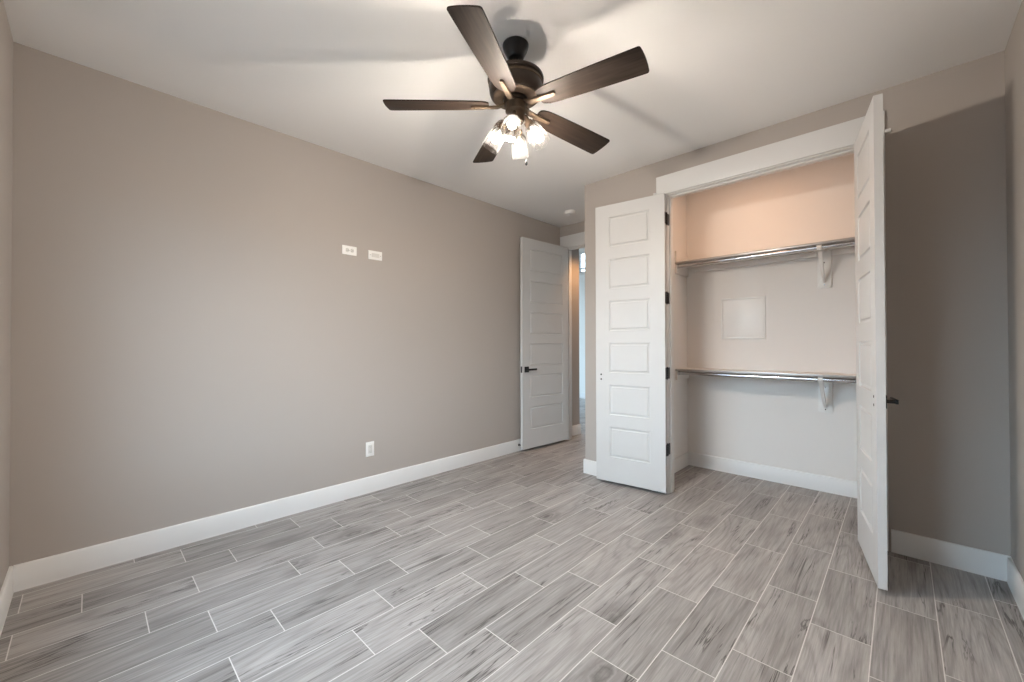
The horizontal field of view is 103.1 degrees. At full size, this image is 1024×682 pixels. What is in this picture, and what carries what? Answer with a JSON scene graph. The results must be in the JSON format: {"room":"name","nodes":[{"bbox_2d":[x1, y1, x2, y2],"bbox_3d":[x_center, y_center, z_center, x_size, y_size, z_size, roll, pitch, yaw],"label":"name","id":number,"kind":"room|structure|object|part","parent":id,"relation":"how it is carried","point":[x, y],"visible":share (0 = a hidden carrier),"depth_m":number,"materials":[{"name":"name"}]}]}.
{"room":"empty bedroom","nodes":[
{"label":"empty bedroom","id":0,"kind":"room"},
{"bbox_2d":[0,0,12,590],"bbox_3d":[-1.234,-0.139,0.733,3.589,2.740,0.120,-1,-1,44],"label":"wall","id":1,"kind":"structure","parent":0,"point":[6,40],"depth_m":1.87,"materials":[{"name":"grey paint"}]},
{"bbox_2d":[0,566,13,635],"bbox_3d":[-1.184,1.166,0.771,3.589,0.130,0.016,-1,-1,44],"label":"baseboard","id":2,"kind":"structure","parent":1,"relation":"attached to","point":[6,593],"depth_m":1.84,"materials":[{"name":"white paint"}]},
{"bbox_2d":[9,42,579,565],"bbox_3d":[-0.866,-0.114,3.794,0.115,2.740,5.050,-1,-1,44],"label":"wall","id":3,"kind":"structure","parent":0,"point":[194,336],"depth_m":2.63,"materials":[{"name":"grey paint"}]},
{"bbox_2d":[13,439,520,592],"bbox_3d":[-0.919,1.189,3.628,0.016,0.130,4.481,-1,-1,44],"label":"baseboard","id":4,"kind":"structure","parent":3,"relation":"attached to","point":[38,572],"depth_m":2.61,"materials":[{"name":"white paint"}]},
{"bbox_2d":[342,245,356,255],"bbox_3d":[-1.302,-0.726,3.256,0.008,0.072,0.117,-1,-1,44],"label":"wall outlet","id":5,"kind":"object","parent":3,"relation":"attached to","point":[348,250],"visible":1,"depth_m":3.25,"materials":[{"name":"white plastic"}]},
{"bbox_2d":[366,441,373,456],"bbox_3d":[-1.177,0.896,3.368,0.008,0.120,0.072,-1,-1,44],"label":"wall outlet","id":6,"kind":"object","parent":3,"relation":"attached to","point":[369,445],"visible":1,"depth_m":3.37,"materials":[{"name":"white plastic"}]},
{"bbox_2d":[368,250,381,260],"bbox_3d":[-1.149,-0.719,3.416,0.008,0.074,0.122,-1,-1,44],"label":"cable plate","id":7,"kind":"object","parent":3,"relation":"attached to","point":[374,255],"visible":1,"depth_m":3.41,"materials":[{"name":"white plastic"}]},
{"bbox_2d":[572,424,580,435],"bbox_3d":[0.786,1.202,5.490,0.132,0.130,0.336,-1,-1,44],"label":"baseboard","id":8,"kind":"structure","parent":3,"relation":"attached to","point":[576,429],"depth_m":5.49,"materials":[{"name":"white paint"}]},
{"bbox_2d":[0,398,1023,681],"bbox_3d":[0.135,1.294,5.036,7.589,0.060,8.000,-1,-1,44],"label":"floor","id":9,"kind":"structure","parent":0,"point":[527,565],"depth_m":1.94,"materials":[{"name":"grey tile"}]},
{"bbox_2d":[3,0,1021,226],"bbox_3d":[0.466,-1.548,2.526,3.824,0.100,5.050,-1,-1,44],"label":"ceiling","id":10,"kind":"structure","parent":0,"point":[318,72],"depth_m":2.17,"materials":[{"name":"white paint"}]},
{"bbox_2d":[383,5,648,165],"bbox_3d":[0.051,-1.194,2.056,1.259,0.612,1.260,-1,-1,44],"label":"ceiling fan","id":11,"kind":"object","parent":10,"relation":"hanging from","point":[516,85],"visible":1,"depth_m":1.95,"materials":[{"name":"brown wood"}]},
{"bbox_3d":[-0.377,-1.190,2.050,0.521,0.006,0.140,0,12,-1],"label":"blade","id":12,"kind":"part","parent":11,"relation":"part of","materials":[{"name":"brown wood"}]},
{"bbox_3d":[-0.097,-1.185,1.679,0.140,0.006,0.521,13,5,16],"label":"blade","id":13,"kind":"part","parent":11,"relation":"part of","materials":[{"name":"brown wood"}]},
{"bbox_3d":[-0.110,-1.185,2.431,0.140,0.006,0.521,-13,3,-19],"label":"blade","id":14,"kind":"part","parent":11,"relation":"part of","materials":[{"name":"brown wood"}]},
{"bbox_3d":[-0.080,-1.039,2.075,0.038,0.028,0.040,-1,-1,44],"label":"bulb","id":15,"kind":"part","parent":11,"relation":"part of","materials":[{"name":"white glass"}]},
{"bbox_3d":[-0.075,-1.055,2.074,0.043,0.048,0.041,-1,-1,44],"label":"bulb","id":16,"kind":"part","parent":11,"relation":"part of","materials":[{"name":"white glass"}]},
{"bbox_2d":[497,117,506,132],"bbox_3d":[-0.044,-1.104,2.069,0.064,0.079,0.045,0,0,11],"label":"socket","id":17,"kind":"object","parent":11,"relation":"attached to","point":[504,127],"depth_m":2.06,"materials":[{"name":"brown metal"}]},
{"bbox_3d":[-0.001,-1.040,1.957,0.040,0.028,0.038,-1,-1,44],"label":"bulb","id":18,"kind":"part","parent":11,"relation":"part of","materials":[{"name":"white glass"}]},
{"bbox_2d":[508,110,517,122],"bbox_3d":[0.006,-1.105,1.993,0.045,0.079,0.064,0,0,11],"label":"socket","id":19,"kind":"object","parent":11,"relation":"attached to","point":[513,114],"depth_m":1.97,"materials":[{"name":"glass"}]},
{"bbox_3d":[0.019,-1.226,2.057,0.224,0.005,0.224,0,-1,-32],"label":"plate","id":20,"kind":"part","parent":11,"relation":"part of","materials":[{"name":"brown metal"}]},
{"bbox_2d":[514,126,522,136],"bbox_3d":[0.032,-1.104,2.118,0.045,0.079,0.064,0,0,11],"label":"socket","id":21,"kind":"object","parent":11,"relation":"attached to","point":[517,133],"depth_m":2.11,"materials":[{"name":"brown metal"}]},
{"bbox_3d":[0.037,-1.055,2.150,0.041,0.048,0.043,-1,-1,44],"label":"bulb","id":22,"kind":"part","parent":11,"relation":"part of","materials":[{"name":"white glass"}]},
{"bbox_2d":[524,114,533,129],"bbox_3d":[0.081,-1.105,2.043,0.064,0.079,0.045,0,0,11],"label":"socket","id":23,"kind":"object","parent":11,"relation":"attached to","point":[529,124],"depth_m":2.03,"materials":[{"name":"brown metal"}]},
{"bbox_3d":[0.113,-1.056,2.037,0.043,0.048,0.041,-1,-1,44],"label":"bulb","id":24,"kind":"part","parent":11,"relation":"part of","materials":[{"name":"white glass"}]},
{"bbox_3d":[0.118,-1.040,2.035,0.038,0.028,0.040,-1,-1,44],"label":"bulb","id":25,"kind":"part","parent":11,"relation":"part of","materials":[{"name":"white glass"}]},
{"bbox_3d":[0.335,-1.176,2.294,0.521,0.006,0.140,3,-15,-37],"label":"blade","id":26,"kind":"part","parent":11,"relation":"part of","materials":[{"name":"brown wood"}]},
{"bbox_3d":[0.342,-1.177,1.830,0.521,0.006,0.140,3,-11,35],"label":"blade","id":27,"kind":"part","parent":11,"relation":"part of","materials":[{"name":"brown wood"}]},
{"bbox_2d":[564,209,575,215],"bbox_3d":[0.663,-1.457,4.625,0.132,0.046,0.132,-1,-1,44],"label":"smoke detector","id":28,"kind":"object","parent":10,"relation":"attached to","point":[570,212],"visible":1,"depth_m":4.59,"materials":[{"name":"white plastic"}]},
{"bbox_2d":[520,237,568,449],"bbox_3d":[0.405,0.026,4.875,0.807,2.412,0.147,0,-1,-42],"label":"door","id":29,"kind":"structure","parent":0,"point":[544,341],"depth_m":4.83,"materials":[{"name":"white paint"}]},
{"bbox_2d":[579,248,584,392],"bbox_3d":[2.222,-0.584,8.671,5.600,3.750,0.120,-1,-1,44],"label":"wall","id":30,"kind":"structure","parent":0,"point":[582,276],"depth_m":9.20,"materials":[{"name":"white paint"}]},
{"bbox_2d":[579,251,584,274],"bbox_3d":[2.226,-1.777,8.630,2.020,0.525,0.125,-1,-1,44],"label":"window","id":31,"kind":"structure","parent":30,"relation":"in","point":[583,252],"depth_m":9.27,"materials":[{"name":"white paint"}]},
{"bbox_2d":[579,392,584,398],"bbox_3d":[2.179,1.225,8.606,5.600,0.130,0.016,-1,-1,44],"label":"baseboard","id":32,"kind":"structure","parent":30,"relation":"attached to","point":[581,395],"depth_m":9.17,"materials":[{"name":"white paint"}]},
{"bbox_2d":[673,195,687,457],"bbox_3d":[1.496,-0.118,3.920,0.115,2.740,0.941,-1,-1,44],"label":"wall","id":33,"kind":"structure","parent":0,"point":[679,203],"depth_m":4.01,"materials":[{"name":"white paint"}]},
{"bbox_2d":[583,459,656,491],"bbox_3d":[1.272,1.187,3.962,0.722,0.130,0.967,-1,-1,44],"label":"baseboard","id":34,"kind":"structure","parent":33,"relation":"attached to","point":[589,466],"depth_m":3.82,"materials":[{"name":"white paint"}]},
{"bbox_2d":[677,241,854,268],"bbox_3d":[2.194,-0.727,3.356,1.646,0.042,0.042,-1,-1,44],"label":"closet rod","id":35,"kind":"object","parent":33,"relation":"attached to","point":[848,243],"visible":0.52,"depth_m":3.39,"materials":[{"name":"silver metal"}]},
{"bbox_2d":[560,154,856,480],"bbox_3d":[1.850,-0.117,4.159,3.300,2.740,0.124,-1,-1,44],"label":"wall","id":36,"kind":"structure","parent":0,"point":[769,422],"depth_m":3.59,"materials":[{"name":"white paint"}]},
{"bbox_2d":[560,232,584,439],"bbox_3d":[1.019,-0.042,4.941,0.984,2.606,0.146,-1,-1,44],"label":"door frame","id":37,"kind":"structure","parent":36,"relation":"attached to","point":[570,249],"depth_m":5.22,"materials":[{"name":"white paint"}]},
{"bbox_2d":[721,296,765,338],"bbox_3d":[2.146,-0.213,3.781,0.370,0.386,0.012,-1,-1,44],"label":"access panel","id":38,"kind":"object","parent":36,"relation":"attached to","point":[745,318],"visible":1,"depth_m":3.77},
{"bbox_2d":[675,246,854,276],"bbox_3d":[2.284,-0.765,3.450,1.682,0.215,0.304,-1,-1,44],"label":"cleat","id":39,"kind":"object","parent":36,"relation":"attached to","point":[684,271],"visible":0.59,"depth_m":3.73,"materials":[{"name":"white wood"}]},
{"bbox_2d":[675,237,854,267],"bbox_3d":[2.284,-0.756,3.450,1.681,0.019,0.304,-1,-1,44],"label":"closet shelf","id":40,"kind":"object","parent":39,"relation":"on","point":[850,238],"visible":0.38,"depth_m":3.43,"materials":[{"name":"white wood"}]},
{"bbox_2d":[676,371,854,379],"bbox_3d":[2.287,0.326,3.442,1.682,0.090,0.300,-1,-1,44],"label":"cleat","id":41,"kind":"object","parent":36,"relation":"attached to","point":[678,377],"visible":0.12,"depth_m":3.92,"materials":[{"name":"white wood"}]},
{"bbox_2d":[675,368,855,378],"bbox_3d":[2.286,0.272,3.441,1.681,0.019,0.304,-1,-1,44],"label":"closet shelf","id":42,"kind":"object","parent":41,"relation":"on","point":[740,371],"visible":0.56,"depth_m":3.40,"materials":[{"name":"white wood"}]},
{"bbox_2d":[677,371,855,382],"bbox_3d":[2.196,0.301,3.348,1.646,0.042,0.042,-1,-1,44],"label":"closet rod","id":43,"kind":"object","parent":41,"relation":"attached to","point":[798,378],"visible":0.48,"depth_m":3.38,"materials":[{"name":"silver metal"}]},
{"bbox_2d":[817,244,831,288],"bbox_3d":[2.485,-0.594,3.256,0.094,0.311,0.305,-1,-1,44],"label":"shelf bracket","id":44,"kind":"object","parent":36,"relation":"attached to","point":[824,257],"visible":0.99,"depth_m":3.33,"materials":[{"name":"white metal"}]},
{"bbox_2d":[818,377,832,412],"bbox_3d":[2.487,0.434,3.247,0.094,0.311,0.305,-1,-1,44],"label":"shelf bracket","id":45,"kind":"object","parent":36,"relation":"attached to","point":[825,389],"visible":0.84,"depth_m":3.33,"materials":[{"name":"white metal"}]},
{"bbox_2d":[674,452,856,497],"bbox_3d":[2.108,1.179,3.246,1.682,0.130,0.826,-1,-1,44],"label":"baseboard","id":46,"kind":"structure","parent":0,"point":[833,485],"depth_m":3.61,"materials":[{"name":"white paint"}]},
{"bbox_2d":[585,50,1010,555],"bbox_3d":[1.666,-0.126,3.026,2.575,2.740,0.115,-1,-1,44],"label":"wall","id":47,"kind":"structure","parent":0,"point":[947,283],"depth_m":2.26,"materials":[{"name":"grey paint"}]},
{"bbox_2d":[595,193,666,492],"bbox_3d":[1.016,0.014,3.477,0.601,2.410,0.092,0,-1,36],"label":"door","id":48,"kind":"structure","parent":47,"relation":"in","point":[631,294],"depth_m":3.42,"materials":[{"name":"white paint"}]},
{"bbox_2d":[653,111,890,550],"bbox_3d":[1.756,-0.060,2.931,1.451,2.606,0.163,-1,-1,44],"label":"door frame","id":49,"kind":"structure","parent":47,"relation":"attached to","point":[842,135],"depth_m":2.94,"materials":[{"name":"white paint"}]},
{"bbox_3d":[1.235,0.021,3.345,0.079,2.451,0.018,-1,-1,44],"label":"casing","id":50,"kind":"part","parent":49,"relation":"part of","materials":[{"name":"white paint"}]},
{"bbox_3d":[1.805,-0.047,2.985,1.401,2.580,0.016,-1,-1,44],"label":"casing","id":51,"kind":"part","parent":49,"relation":"part of","materials":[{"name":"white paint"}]},
{"bbox_3d":[2.188,0.012,2.432,0.083,2.451,0.018,-1,-1,44],"label":"casing","id":52,"kind":"part","parent":49,"relation":"part of","materials":[{"name":"white paint"}]},
{"bbox_2d":[854,93,898,590],"bbox_3d":[1.978,0.000,2.211,0.092,2.412,0.587,0,-1,33],"label":"door","id":53,"kind":"structure","parent":47,"relation":"in","point":[871,397],"depth_m":2.07,"materials":[{"name":"white paint"}]},
{"bbox_3d":[1.901,0.299,2.045,0.047,0.023,0.128,0,-1,33],"label":"lever","id":54,"kind":"part","parent":53,"relation":"part of","materials":[{"name":"black metal"}]},
{"bbox_2d":[891,529,1010,581],"bbox_3d":[2.390,1.170,2.231,0.449,0.130,0.016,-1,-1,44],"label":"baseboard","id":55,"kind":"structure","parent":47,"relation":"attached to","point":[961,557],"depth_m":2.22,"materials":[{"name":"white paint"}]},
{"bbox_2d":[1005,0,1023,580],"bbox_3d":[1.369,-0.145,0.772,0.115,2.740,3.780,-1,-1,44],"label":"wall","id":56,"kind":"structure","parent":0,"point":[1014,50],"depth_m":1.94,"materials":[{"name":"grey paint"}]},
{"bbox_2d":[1007,557,1023,618],"bbox_3d":[1.326,1.161,0.808,0.016,0.130,3.517,-1,-1,44],"label":"baseboard","id":57,"kind":"structure","parent":56,"relation":"attached to","point":[1015,582],"depth_m":1.93,"materials":[{"name":"white paint"}]}
]}

